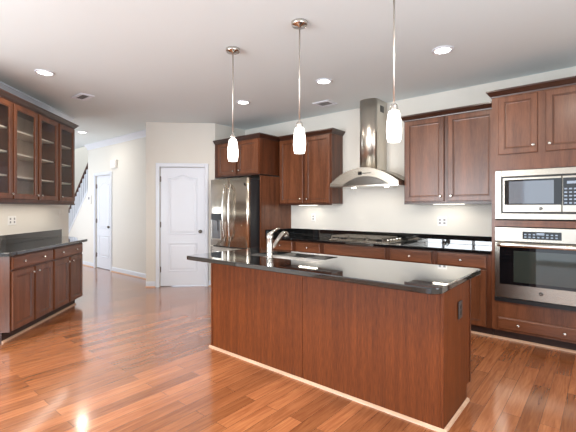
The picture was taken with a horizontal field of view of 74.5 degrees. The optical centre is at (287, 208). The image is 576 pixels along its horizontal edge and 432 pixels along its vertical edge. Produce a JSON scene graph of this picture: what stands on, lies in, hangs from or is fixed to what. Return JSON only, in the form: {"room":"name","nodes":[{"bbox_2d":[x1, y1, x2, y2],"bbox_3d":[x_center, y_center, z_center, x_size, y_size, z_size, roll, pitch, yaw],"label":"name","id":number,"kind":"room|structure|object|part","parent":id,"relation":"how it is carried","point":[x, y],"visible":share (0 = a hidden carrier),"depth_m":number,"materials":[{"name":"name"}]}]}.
{"room":"kitchen","nodes":[
{"label":"kitchen","id":0,"kind":"room"},
{"bbox_2d":[0,204,68,235],"bbox_3d":[-3.530,-0.075,4.630,0.110,2.850,3.250,0,0,-5],"label":"wall","id":1,"kind":"structure","parent":0,"point":[29,217],"depth_m":5.26,"materials":[{"name":"paint"}]},
{"bbox_2d":[0,88,15,203],"bbox_3d":[-3.236,-0.671,4.007,0.362,1.226,0.550,0,0,-5],"label":"upper cabinet","id":2,"kind":"object","parent":1,"relation":"attached to","point":[6,98],"visible":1,"depth_m":4.26,"materials":[{"name":"brown wood"}]},
{"bbox_3d":[-3.237,-1.250,4.007,0.359,0.068,0.550,0,0,-5],"label":"crown","id":3,"kind":"part","parent":2,"relation":"part of","materials":[{"name":"brown wood"}]},
{"bbox_2d":[8,216,15,224],"bbox_3d":[-3.484,0.145,4.789,0.008,0.115,0.160,0,0,-5],"label":"outlet","id":4,"kind":"object","parent":1,"relation":"attached to","point":[11,219],"visible":1,"depth_m":4.78,"materials":[{"name":"white plastic"}]},
{"bbox_2d":[0,229,61,244],"bbox_3d":[-3.482,0.378,4.845,0.020,0.116,2.300,0,0,-5],"label":"backsplash","id":5,"kind":"structure","parent":1,"relation":"attached to","point":[22,237],"depth_m":5.11,"materials":[{"name":"black stone"}]},
{"bbox_2d":[12,96,60,204],"bbox_3d":[-3.305,-0.671,4.780,0.362,1.226,0.999,0,0,-5],"label":"upper cabinet","id":6,"kind":"object","parent":1,"relation":"attached to","point":[35,128],"visible":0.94,"depth_m":4.95,"materials":[{"name":"brown wood"}]},
{"bbox_3d":[-3.141,-0.657,4.543,0.020,1.085,0.471,0,0,-5],"label":"door","id":7,"kind":"part","parent":6,"relation":"part of","materials":[{"name":"brown wood"}]},
{"bbox_2d":[17,130,53,143],"bbox_3d":[-3.344,-0.916,4.776,0.263,0.018,0.961,0,0,-5],"label":"shelf","id":8,"kind":"object","parent":6,"relation":"attached to","point":[22,137],"depth_m":4.95,"materials":[{"name":"brown wood"}]},
{"bbox_2d":[17,153,53,162],"bbox_3d":[-3.344,-0.647,4.776,0.263,0.018,0.961,0,0,-5],"label":"shelf","id":9,"kind":"object","parent":6,"relation":"attached to","point":[21,158],"depth_m":4.95,"materials":[{"name":"brown wood"}]},
{"bbox_2d":[17,176,53,181],"bbox_3d":[-3.344,-0.379,4.776,0.263,0.018,0.961,0,0,-5],"label":"shelf","id":10,"kind":"object","parent":6,"relation":"attached to","point":[19,179],"depth_m":4.92,"materials":[{"name":"brown wood"}]},
{"bbox_3d":[-3.178,-0.069,4.791,0.032,0.022,0.999,0,0,-5],"label":"light rail","id":11,"kind":"part","parent":6,"relation":"part of","materials":[{"name":"brown wood"}]},
{"bbox_3d":[-3.307,-1.250,4.779,0.359,0.068,0.999,0,0,-5],"label":"crown","id":12,"kind":"part","parent":6,"relation":"part of","materials":[{"name":"brown wood"}]},
{"bbox_3d":[-3.186,-0.657,5.043,0.020,1.085,0.467,0,0,-5],"label":"door","id":13,"kind":"part","parent":6,"relation":"part of","materials":[{"name":"brown wood"}]},
{"bbox_2d":[0,81,73,121],"bbox_3d":[-3.436,-1.445,4.663,0.085,0.110,3.200,0,0,-5],"label":"trim","id":14,"kind":"structure","parent":1,"relation":"attached to","point":[3,86],"depth_m":5.15,"materials":[{"name":"white paint"}]},
{"bbox_2d":[57,117,78,204],"bbox_3d":[-3.373,-0.671,5.547,0.362,1.226,0.540,0,0,-5],"label":"upper cabinet","id":15,"kind":"object","parent":1,"relation":"attached to","point":[66,132],"visible":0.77,"depth_m":5.72,"materials":[{"name":"brown wood"}]},
{"bbox_3d":[-3.230,-0.657,5.537,0.020,1.085,0.445,0,0,-5],"label":"door","id":16,"kind":"part","parent":15,"relation":"part of","materials":[{"name":"brown wood"}]},
{"bbox_3d":[-3.375,-1.250,5.547,0.359,0.068,0.540,0,0,-5],"label":"crown","id":17,"kind":"part","parent":15,"relation":"part of","materials":[{"name":"brown wood"}]},
{"bbox_2d":[69,147,87,205],"bbox_3d":[-5.370,-1.300,10.258,3.000,5.300,1.350,0,0,40],"label":"wall","id":18,"kind":"structure","parent":0,"point":[81,154],"depth_m":11.38,"materials":[{"name":"paint"}]},
{"bbox_2d":[69,137,145,273],"bbox_3d":[-4.168,-0.075,8.569,5.237,2.850,0.100,0,0,40],"label":"wall","id":19,"kind":"structure","parent":0,"point":[129,177],"depth_m":7.88,"materials":[{"name":"paint"}]},
{"bbox_2d":[87,195,91,203],"bbox_3d":[-4.660,-0.220,8.894,0.170,0.200,0.032,0,0,40],"label":"thermostat","id":20,"kind":"object","parent":19,"relation":"attached to","point":[89,197],"visible":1,"depth_m":8.86,"materials":[{"name":"white plastic"}]},
{"bbox_2d":[94,171,111,270],"bbox_3d":[-4.128,0.266,8.489,0.883,2.169,0.111,0,0,40],"label":"door","id":21,"kind":"structure","parent":19,"relation":"in","point":[104,183],"depth_m":8.50,"materials":[{"name":"white paint"}]},
{"bbox_2d":[110,160,116,167],"bbox_3d":[-3.724,-0.960,8.096,0.240,0.170,0.054,0,0,40],"label":"door chime","id":22,"kind":"object","parent":19,"relation":"attached to","point":[113,163],"visible":1,"depth_m":8.05,"materials":[{"name":"white plastic"}]},
{"bbox_2d":[83,261,145,278],"bbox_3d":[-3.965,1.300,8.314,4.550,0.100,0.030,0,0,40],"label":"baseboard","id":23,"kind":"structure","parent":19,"relation":"attached to","point":[85,263],"depth_m":7.82,"materials":[{"name":"white paint"}]},
{"bbox_2d":[84,130,145,149],"bbox_3d":[-3.492,-1.445,7.883,3.330,0.110,0.085,0,0,40],"label":"trim","id":24,"kind":"structure","parent":19,"relation":"attached to","point":[140,134],"depth_m":7.94,"materials":[{"name":"white paint"}]},
{"bbox_2d":[146,122,214,286],"bbox_3d":[-1.870,-0.075,6.642,1.175,2.850,0.100,0,0,-5],"label":"wall","id":25,"kind":"structure","parent":0,"point":[166,142],"depth_m":6.57,"materials":[{"name":"paint"}]},
{"bbox_2d":[145,280,210,287],"bbox_3d":[-1.864,1.300,6.577,1.175,0.100,0.030,0,0,-5],"label":"baseboard","id":26,"kind":"structure","parent":25,"relation":"attached to","point":[149,284],"depth_m":6.54,"materials":[{"name":"white paint"}]},
{"bbox_2d":[156,163,208,286],"bbox_3d":[-1.839,0.278,6.609,0.898,2.144,0.111,0,0,-5],"label":"door","id":27,"kind":"structure","parent":25,"relation":"in","point":[182,194],"depth_m":6.61,"materials":[{"name":"white paint"}]},
{"bbox_2d":[215,124,244,178],"bbox_3d":[-1.086,-0.075,6.954,0.100,2.850,0.724,0,0,40],"label":"wall","id":28,"kind":"structure","parent":0,"point":[221,131],"depth_m":6.81,"materials":[{"name":"paint"}]},
{"bbox_2d":[0,0,575,148],"bbox_3d":[-3.351,-1.560,4.333,13.700,0.120,7.850,0,0,40],"label":"ceiling","id":29,"kind":"structure","parent":0,"point":[141,61],"depth_m":3.63,"materials":[{"name":"paint"}]},
{"bbox_2d":[34,69,54,75],"bbox_3d":[-2.672,-1.494,4.163,0.196,0.012,0.196,0,0,40],"label":"recessed light","id":30,"kind":"object","parent":29,"relation":"in","point":[38,71],"visible":1,"depth_m":4.14,"materials":[{"name":"white paint"}]},
{"bbox_2d":[71,93,94,100],"bbox_3d":[-2.737,-1.494,5.052,0.320,0.012,0.180,0,0,40],"label":"ceiling vent","id":31,"kind":"object","parent":29,"relation":"in","point":[81,96],"visible":1,"depth_m":5.04,"materials":[{"name":"white metal"}]},
{"bbox_2d":[226,46,239,161],"bbox_3d":[-0.517,-0.974,3.554,0.132,1.052,0.132,0,0,40],"label":"pendant lamp","id":32,"kind":"object","parent":29,"relation":"hanging from","point":[233,50],"visible":1,"depth_m":3.53,"materials":[{"name":"white glass"}]},
{"bbox_3d":[-0.517,-1.077,3.554,0.013,0.755,0.013,0,0,40],"label":"rod","id":33,"kind":"part","parent":32,"relation":"part of","materials":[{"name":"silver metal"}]},
{"bbox_3d":[-0.517,-0.551,3.554,0.100,0.206,0.100,0,0,40],"label":"lamp shade","id":34,"kind":"part","parent":32,"relation":"part of","materials":[{"name":"white glass"}]},
{"bbox_2d":[236,100,249,103],"bbox_3d":[-0.627,-1.494,5.315,0.196,0.012,0.196,0,0,40],"label":"recessed light","id":35,"kind":"object","parent":29,"relation":"in","point":[238,101],"visible":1,"depth_m":5.30,"materials":[{"name":"white paint"}]},
{"bbox_2d":[291,18,307,153],"bbox_3d":[0.092,-0.974,3.045,0.132,1.052,0.132,0,0,40],"label":"pendant lamp","id":36,"kind":"object","parent":29,"relation":"hanging from","point":[299,142],"visible":1,"depth_m":3.02,"materials":[{"name":"white glass"}]},
{"bbox_3d":[0.092,-1.077,3.045,0.013,0.755,0.013,0,0,40],"label":"rod","id":37,"kind":"part","parent":36,"relation":"part of","materials":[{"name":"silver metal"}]},
{"bbox_3d":[0.092,-0.551,3.045,0.100,0.206,0.100,0,0,40],"label":"lamp shade","id":38,"kind":"part","parent":36,"relation":"part of","materials":[{"name":"white glass"}]},
{"bbox_2d":[316,78,331,83],"bbox_3d":[0.420,-1.494,4.439,0.196,0.012,0.196,0,0,40],"label":"recessed light","id":39,"kind":"object","parent":29,"relation":"in","point":[321,80],"visible":1,"depth_m":4.42,"materials":[{"name":"white paint"}]},
{"bbox_2d":[312,100,337,106],"bbox_3d":[0.525,-1.494,5.375,0.270,0.012,0.240,0,0,40],"label":"ceiling vent","id":40,"kind":"object","parent":29,"relation":"in","point":[325,103],"visible":1,"depth_m":5.36,"materials":[{"name":"white metal"}]},
{"bbox_2d":[386,0,401,142],"bbox_3d":[0.708,-0.974,2.530,0.132,1.052,0.132,0,0,40],"label":"pendant lamp","id":41,"kind":"object","parent":29,"relation":"hanging from","point":[394,127],"visible":1,"depth_m":2.50,"materials":[{"name":"white glass"}]},
{"bbox_3d":[0.708,-1.077,2.530,0.013,0.755,0.013,0,0,40],"label":"rod","id":42,"kind":"part","parent":41,"relation":"part of","materials":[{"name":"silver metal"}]},
{"bbox_3d":[0.708,-0.551,2.530,0.100,0.206,0.100,0,0,40],"label":"lamp shade","id":43,"kind":"part","parent":41,"relation":"part of","materials":[{"name":"white glass"}]},
{"bbox_2d":[432,45,453,54],"bbox_3d":[1.458,-1.494,3.571,0.196,0.012,0.196,0,0,40],"label":"recessed light","id":44,"kind":"object","parent":29,"relation":"in","point":[440,50],"visible":1,"depth_m":3.56,"materials":[{"name":"white paint"}]},
{"bbox_2d":[0,265,575,431],"bbox_3d":[-3.351,1.400,4.333,13.700,0.100,7.850,0,0,40],"label":"floor","id":45,"kind":"structure","parent":0,"point":[129,356],"depth_m":2.97,"materials":[{"name":"brown wood"}]},
{"bbox_2d":[0,248,52,342],"bbox_3d":[-3.111,0.912,4.198,0.639,0.876,0.812,0,0,-5],"label":"base cabinet","id":46,"kind":"object","parent":45,"relation":"on","point":[26,280],"visible":1,"depth_m":4.05,"materials":[{"name":"brown wood"}]},
{"bbox_3d":[-2.814,0.936,4.027,0.020,0.597,0.373,0,0,-5],"label":"door","id":47,"kind":"part","parent":46,"relation":"part of","materials":[{"name":"brown wood"}]},
{"bbox_3d":[-2.908,1.340,4.216,0.016,0.020,0.812,0,0,-5],"label":"shoe moulding","id":48,"kind":"part","parent":46,"relation":"part of","materials":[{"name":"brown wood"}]},
{"bbox_3d":[-2.832,0.551,4.226,0.020,0.127,0.773,0,0,-5],"label":"drawer","id":49,"kind":"part","parent":46,"relation":"part of","materials":[{"name":"brown wood"}]},
{"bbox_3d":[-2.849,0.936,4.424,0.020,0.597,0.360,0,0,-5],"label":"door","id":50,"kind":"part","parent":46,"relation":"part of","materials":[{"name":"brown wood"}]},
{"bbox_2d":[46,243,82,319],"bbox_3d":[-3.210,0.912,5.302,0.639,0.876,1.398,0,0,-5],"label":"base cabinet","id":51,"kind":"object","parent":45,"relation":"on","point":[67,260],"visible":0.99,"depth_m":4.96,"materials":[{"name":"brown wood"}]},
{"bbox_2d":[0,229,86,256],"bbox_3d":[-3.187,0.397,4.956,0.628,0.154,2.470,0,0,-5],"label":"countertop","id":52,"kind":"structure","parent":51,"relation":"on","point":[22,243],"depth_m":4.81,"materials":[{"name":"black stone"}]},
{"bbox_3d":[-2.885,0.936,4.830,0.020,0.597,0.367,0,0,-5],"label":"door","id":53,"kind":"part","parent":51,"relation":"part of","materials":[{"name":"brown wood"}]},
{"bbox_3d":[-2.977,1.340,4.996,0.016,0.020,0.747,0,0,-5],"label":"shoe moulding","id":54,"kind":"part","parent":51,"relation":"part of","materials":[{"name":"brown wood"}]},
{"bbox_3d":[-2.903,0.551,5.029,0.020,0.127,0.767,0,0,-5],"label":"drawer","id":55,"kind":"part","parent":51,"relation":"part of","materials":[{"name":"brown wood"}]},
{"bbox_3d":[-2.921,0.936,5.224,0.020,0.597,0.355,0,0,-5],"label":"door","id":56,"kind":"part","parent":51,"relation":"part of","materials":[{"name":"brown wood"}]},
{"bbox_2d":[210,177,259,252],"bbox_3d":[-0.696,0.430,6.352,0.906,1.839,1.007,0,0,40],"label":"refrigerator","id":57,"kind":"object","parent":45,"relation":"on","point":[235,202],"visible":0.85,"depth_m":5.92,"materials":[{"name":"silver metal"}]},
{"bbox_3d":[-1.161,0.341,6.196,0.250,0.318,0.042,0,0,40],"label":"dispenser frame","id":58,"kind":"part","parent":57,"relation":"part of","materials":[{"name":"silver metal"}]},
{"bbox_3d":[-1.108,0.056,6.193,0.479,1.082,0.080,0,0,40],"label":"door","id":59,"kind":"part","parent":57,"relation":"part of","materials":[{"name":"metal"}]},
{"bbox_3d":[-1.024,0.055,6.020,0.028,0.910,0.076,0,0,40],"label":"handle","id":60,"kind":"part","parent":57,"relation":"part of","materials":[{"name":"silver metal"}]},
{"bbox_3d":[-0.944,0.959,6.056,0.906,0.683,0.080,0,0,40],"label":"freezer drawer","id":61,"kind":"part","parent":57,"relation":"part of","materials":[{"name":"metal"}]},
{"bbox_3d":[-0.919,0.055,5.934,0.028,0.910,0.076,0,0,40],"label":"handle","id":62,"kind":"part","parent":57,"relation":"part of","materials":[{"name":"silver metal"}]},
{"bbox_3d":[-0.757,0.056,5.900,0.419,1.082,0.079,0,0,40],"label":"door","id":63,"kind":"part","parent":57,"relation":"part of","materials":[{"name":"metal"}]},
{"bbox_2d":[260,175,290,248],"bbox_3d":[-0.195,0.412,6.197,0.028,1.875,0.738,0,0,40],"label":"end panel","id":64,"kind":"object","parent":45,"relation":"on","point":[273,215],"visible":0.43,"depth_m":6.07,"materials":[{"name":"brown wood"}]},
{"bbox_2d":[273,240,294,251],"bbox_3d":[0.067,0.912,6.024,0.542,0.876,0.647,0,0,40],"label":"base cabinet","id":65,"kind":"object","parent":45,"relation":"on","point":[284,245],"visible":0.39,"depth_m":5.73,"materials":[{"name":"brown wood"}]},
{"bbox_2d":[295,241,322,253],"bbox_3d":[0.468,0.912,5.689,0.497,0.876,0.647,0,0,40],"label":"base cabinet","id":66,"kind":"object","parent":45,"relation":"on","point":[307,247],"visible":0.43,"depth_m":5.44,"materials":[{"name":"brown wood"}]},
{"bbox_2d":[209,257,470,431],"bbox_3d":[0.295,0.912,3.237,2.242,0.876,0.662,0,0,40],"label":"kitchen island","id":67,"kind":"object","parent":45,"relation":"on","point":[405,355],"visible":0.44,"depth_m":2.70,"materials":[{"name":"brown wood"}]},
{"bbox_3d":[-0.735,0.912,3.710,0.020,0.876,0.034,0,0,40],"label":"corner post","id":68,"kind":"part","parent":67,"relation":"part of","materials":[{"name":"brown wood"}]},
{"bbox_3d":[-0.305,0.912,3.346,1.106,0.876,0.018,0,0,40],"label":"panel","id":69,"kind":"part","parent":67,"relation":"part of","materials":[{"name":"brown wood"}]},
{"bbox_2d":[187,248,480,294],"bbox_3d":[0.221,0.455,3.161,2.333,0.038,0.923,0,0,40],"label":"island countertop","id":70,"kind":"structure","parent":67,"relation":"on","point":[431,279],"depth_m":2.78,"materials":[{"name":"black stone"}]},
{"bbox_2d":[266,227,288,258],"bbox_3d":[-0.089,0.302,3.440,0.068,0.268,0.292,0,0,40],"label":"faucet","id":71,"kind":"object","parent":70,"relation":"on","point":[270,245],"visible":1,"depth_m":3.34,"materials":[{"name":"silver metal"}]},
{"bbox_3d":[-0.083,0.284,3.448,0.048,0.164,0.256,0,0,40],"label":"spout","id":72,"kind":"part","parent":71,"relation":"part of","materials":[{"name":"silver metal"}]},
{"bbox_2d":[263,255,321,261],"bbox_3d":[0.037,0.582,3.521,0.812,0.216,0.442,0,0,40],"label":"sink","id":73,"kind":"object","parent":70,"relation":"in","point":[274,256],"visible":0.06,"depth_m":3.75,"materials":[{"name":"metal"}]},
{"bbox_3d":[-0.119,0.582,3.652,0.404,0.216,0.442,0,0,40],"label":"bowl","id":74,"kind":"part","parent":73,"relation":"part of","materials":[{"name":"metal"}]},
{"bbox_3d":[0.194,0.582,3.390,0.404,0.216,0.442,0,0,40],"label":"bowl","id":75,"kind":"part","parent":73,"relation":"part of","materials":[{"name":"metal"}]},
{"bbox_3d":[0.252,1.340,3.186,2.242,0.020,0.528,0,0,40],"label":"shoe moulding","id":76,"kind":"part","parent":67,"relation":"part of","materials":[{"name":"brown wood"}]},
{"bbox_3d":[0.527,0.912,2.650,1.058,0.876,0.018,0,0,40],"label":"panel","id":77,"kind":"part","parent":67,"relation":"part of","materials":[{"name":"brown wood"}]},
{"bbox_3d":[0.471,0.860,3.445,2.209,0.771,0.020,0,0,40],"label":"frame","id":78,"kind":"part","parent":67,"relation":"part of","materials":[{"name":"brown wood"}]},
{"bbox_3d":[0.943,0.912,2.307,0.020,0.876,0.034,0,0,40],"label":"corner post","id":79,"kind":"part","parent":67,"relation":"part of","materials":[{"name":"brown wood"}]},
{"bbox_3d":[1.127,0.912,2.530,0.016,0.876,0.542,0,0,40],"label":"panel","id":80,"kind":"part","parent":67,"relation":"part of","materials":[{"name":"brown wood"}]},
{"bbox_2d":[458,300,461,318],"bbox_3d":[1.157,0.675,2.539,0.008,0.115,0.075,0,0,40],"label":"outlet","id":81,"kind":"object","parent":67,"relation":"attached to","point":[459,302],"visible":1,"depth_m":2.53,"materials":[{"name":"plastic"}]},
{"bbox_2d":[323,243,387,259],"bbox_3d":[1.036,0.912,5.214,0.977,0.876,0.647,0,0,40],"label":"base cabinet","id":82,"kind":"object","parent":45,"relation":"on","point":[371,252],"visible":0.09,"depth_m":4.95,"materials":[{"name":"brown wood"}]},
{"bbox_2d":[388,248,434,264],"bbox_3d":[1.630,0.912,4.717,0.567,0.876,0.647,0,0,40],"label":"base cabinet","id":83,"kind":"object","parent":45,"relation":"on","point":[394,254],"visible":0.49,"depth_m":4.47,"materials":[{"name":"brown wood"}]},
{"bbox_2d":[435,251,492,336],"bbox_3d":[2.073,0.912,4.347,0.582,0.876,0.647,0,0,40],"label":"base cabinet","id":84,"kind":"object","parent":45,"relation":"on","point":[481,284],"visible":0.52,"depth_m":4.03,"materials":[{"name":"brown wood"}]},
{"bbox_2d":[265,228,491,254],"bbox_3d":[1.074,0.401,5.192,3.197,0.146,0.645,0,0,40],"label":"countertop","id":85,"kind":"structure","parent":84,"relation":"on","point":[432,242],"depth_m":4.90,"materials":[{"name":"black stone"}]},
{"bbox_2d":[329,234,404,243],"bbox_3d":[1.076,0.403,5.200,0.900,0.066,0.500,0,0,40],"label":"gas cooktop","id":86,"kind":"object","parent":85,"relation":"in","point":[344,237],"visible":1,"depth_m":5.10,"materials":[{"name":"silver metal"}]},
{"bbox_3d":[1.885,0.556,4.133,0.500,0.137,0.020,0,0,40],"label":"drawer","id":87,"kind":"part","parent":84,"relation":"part of","materials":[{"name":"brown wood"}]},
{"bbox_3d":[1.885,0.939,4.133,0.500,0.593,0.020,0,0,40],"label":"door","id":88,"kind":"part","parent":84,"relation":"part of","materials":[{"name":"brown wood"}]},
{"bbox_3d":[1.940,1.340,4.187,0.582,0.020,0.016,0,0,40],"label":"shoe moulding","id":89,"kind":"part","parent":84,"relation":"part of","materials":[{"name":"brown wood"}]},
{"bbox_2d":[486,76,575,352],"bbox_3d":[2.634,0.066,3.883,0.960,2.568,0.654,0,0,40],"label":"tall cabinet","id":90,"kind":"object","parent":45,"relation":"on","point":[534,124],"visible":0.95,"depth_m":3.71,"materials":[{"name":"brown wood"}]},
{"bbox_3d":[2.295,-0.845,3.790,0.338,0.580,0.020,0,0,40],"label":"door","id":91,"kind":"part","parent":90,"relation":"part of","materials":[{"name":"brown wood"}]},
{"bbox_3d":[2.635,-1.185,3.884,0.960,0.068,0.651,0,0,40],"label":"crown","id":92,"kind":"part","parent":90,"relation":"part of","materials":[{"name":"brown wood"}]},
{"bbox_3d":[2.498,1.340,3.720,0.868,0.020,0.016,0,0,40],"label":"shoe moulding","id":93,"kind":"part","parent":90,"relation":"part of","materials":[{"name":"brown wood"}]},
{"bbox_2d":[495,226,575,311],"bbox_3d":[2.600,0.562,3.842,0.800,0.756,0.649,0,0,40],"label":"oven","id":94,"kind":"object","parent":90,"relation":"in","point":[535,266],"visible":1,"depth_m":3.66,"materials":[{"name":"silver metal"}]},
{"bbox_3d":[2.446,0.256,3.658,0.800,0.142,0.032,0,0,40],"label":"control panel","id":95,"kind":"part","parent":94,"relation":"part of","materials":[{"name":"silver metal"}]},
{"bbox_3d":[2.412,0.359,3.618,0.740,0.042,0.064,0,0,40],"label":"handle","id":96,"kind":"part","parent":94,"relation":"part of","materials":[{"name":"silver metal"}]},
{"bbox_3d":[2.432,0.571,3.641,0.710,0.378,0.002,0,0,40],"label":"door glass","id":97,"kind":"part","parent":94,"relation":"part of","materials":[{"name":"black glass"}]},
{"bbox_2d":[524,234,557,238],"bbox_3d":[2.431,0.263,3.648,0.270,0.037,0.001,0,0,40],"label":"print","id":98,"kind":"object","parent":94,"relation":"attached to","point":[526,236],"depth_m":3.65},
{"bbox_2d":[495,167,575,219],"bbox_3d":[2.578,-0.144,3.816,0.800,0.493,0.457,0,0,40],"label":"microwave","id":99,"kind":"object","parent":90,"relation":"in","point":[551,195],"visible":1,"depth_m":3.67,"materials":[{"name":"silver metal"}]},
{"bbox_3d":[2.377,-0.141,3.709,0.490,0.344,0.014,0,0,40],"label":"door","id":100,"kind":"part","parent":99,"relation":"part of","materials":[{"name":"silver metal"}]},
{"bbox_3d":[2.632,-0.141,3.496,0.167,0.344,0.014,0,0,40],"label":"control panel","id":101,"kind":"part","parent":99,"relation":"part of","materials":[{"name":"silver metal"}]},
{"bbox_2d":[564,188,575,203],"bbox_3d":[2.623,-0.123,3.488,0.130,0.145,0.001,0,0,40],"label":"print","id":102,"kind":"object","parent":99,"relation":"attached to","point":[569,193],"depth_m":3.50},
{"bbox_3d":[2.449,1.165,3.662,0.748,0.120,0.020,0,0,40],"label":"drawer","id":103,"kind":"part","parent":90,"relation":"part of","materials":[{"name":"brown wood"}]},
{"bbox_3d":[2.605,-0.845,3.531,0.338,0.580,0.020,0,0,40],"label":"door","id":104,"kind":"part","parent":90,"relation":"part of","materials":[{"name":"brown wood"}]},
{"bbox_3d":[-4.988,0.333,9.998,2.170,2.035,1.000,0,0,40],"label":"staircase","id":105,"kind":"structure","parent":45,"relation":"on","visible":0},
{"bbox_2d":[69,163,87,232],"bbox_3d":[-5.228,-0.180,9.455,1.348,2.025,0.130,0,0,40],"label":"stair railing","id":106,"kind":"object","parent":105,"relation":"attached to","point":[81,192],"visible":0.58,"depth_m":9.37,"materials":[{"name":"white paint"}]},
{"bbox_2d":[245,66,575,236],"bbox_3d":[1.803,-0.075,5.075,6.744,2.850,0.100,0,0,40],"label":"wall","id":107,"kind":"structure","parent":0,"point":[368,209],"depth_m":5.27,"materials":[{"name":"paint"}]},
{"bbox_2d":[213,132,279,178],"bbox_3d":[-0.621,-0.861,6.521,1.131,0.646,0.787,0,0,40],"label":"upper cabinet","id":108,"kind":"object","parent":107,"relation":"attached to","point":[258,153],"visible":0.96,"depth_m":6.14,"materials":[{"name":"brown wood"}]},
{"bbox_3d":[-1.035,-0.838,6.405,0.445,0.535,0.020,0,0,40],"label":"door","id":109,"kind":"part","parent":108,"relation":"part of","materials":[{"name":"brown wood"}]},
{"bbox_3d":[-0.857,-0.544,6.276,1.085,0.012,0.022,0,0,40],"label":"light rail","id":110,"kind":"part","parent":108,"relation":"part of","materials":[{"name":"brown wood"}]},
{"bbox_3d":[-0.620,-1.149,6.522,1.131,0.068,0.784,0,0,40],"label":"crown","id":111,"kind":"part","parent":108,"relation":"part of","materials":[{"name":"brown wood"}]},
{"bbox_3d":[-0.648,-0.838,6.081,0.455,0.535,0.020,0,0,40],"label":"door","id":112,"kind":"part","parent":108,"relation":"part of","materials":[{"name":"brown wood"}]},
{"bbox_2d":[278,128,344,204],"bbox_3d":[0.350,-0.621,5.990,1.069,1.124,0.357,0,0,40],"label":"upper cabinet","id":113,"kind":"object","parent":107,"relation":"attached to","point":[306,178],"visible":0.98,"depth_m":5.79,"materials":[{"name":"brown wood"}]},
{"bbox_3d":[0.051,-0.600,6.058,0.472,1.010,0.020,0,0,40],"label":"door","id":114,"kind":"part","parent":113,"relation":"part of","materials":[{"name":"brown wood"}]},
{"bbox_3d":[0.253,-0.069,5.909,1.023,0.020,0.022,0,0,40],"label":"light rail","id":115,"kind":"part","parent":113,"relation":"part of","materials":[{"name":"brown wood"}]},
{"bbox_3d":[0.358,-1.149,5.985,1.051,0.068,0.354,0,0,40],"label":"crown","id":116,"kind":"part","parent":113,"relation":"part of","materials":[{"name":"brown wood"}]},
{"bbox_3d":[0.442,-0.600,5.730,0.457,1.010,0.020,0,0,40],"label":"door","id":117,"kind":"part","parent":113,"relation":"part of","materials":[{"name":"brown wood"}]},
{"bbox_2d":[329,98,403,188],"bbox_3d":[1.127,-0.897,5.238,1.032,1.204,0.515,0,0,40],"label":"range hood","id":118,"kind":"object","parent":107,"relation":"attached to","point":[372,172],"visible":0.96,"depth_m":5.14,"materials":[{"name":"silver metal"}]},
{"bbox_3d":[1.009,-0.379,5.034,0.660,0.112,0.021,0,0,39],"label":"arc panel","id":119,"kind":"part","parent":118,"relation":"part of","materials":[{"name":"metal"}]},
{"bbox_2d":[291,228,491,245],"bbox_3d":[1.283,0.382,5.426,3.177,0.108,0.019,0,0,40],"label":"backsplash","id":120,"kind":"structure","parent":107,"relation":"attached to","point":[434,238],"depth_m":5.05,"materials":[{"name":"black stone"}]},
{"bbox_2d":[438,217,446,225],"bbox_3d":[1.976,0.160,4.858,0.115,0.115,0.008,0,0,40],"label":"outlet","id":121,"kind":"object","parent":107,"relation":"attached to","point":[442,221],"visible":1,"depth_m":4.85,"materials":[{"name":"white plastic"}]},
{"bbox_2d":[401,102,491,203],"bbox_3d":[1.968,-0.621,4.636,1.114,1.124,0.357,0,0,40],"label":"upper cabinet","id":122,"kind":"object","parent":107,"relation":"attached to","point":[448,152],"visible":0.91,"depth_m":4.49,"materials":[{"name":"brown wood"}]},
{"bbox_3d":[1.685,-0.600,4.691,0.478,1.010,0.020,0,0,40],"label":"door","id":123,"kind":"part","parent":122,"relation":"part of","materials":[{"name":"brown wood"}]},
{"bbox_3d":[1.952,-1.149,4.652,1.068,0.068,0.354,0,0,40],"label":"crown","id":124,"kind":"part","parent":122,"relation":"part of","materials":[{"name":"brown wood"}]},
{"bbox_3d":[1.906,-0.069,4.526,1.068,0.020,0.022,0,0,40],"label":"light rail","id":125,"kind":"part","parent":122,"relation":"part of","materials":[{"name":"brown wood"}]},
{"bbox_3d":[2.097,-0.600,4.347,0.500,1.010,0.020,0,0,40],"label":"door","id":126,"kind":"part","parent":122,"relation":"part of","materials":[{"name":"brown wood"}]}
]}

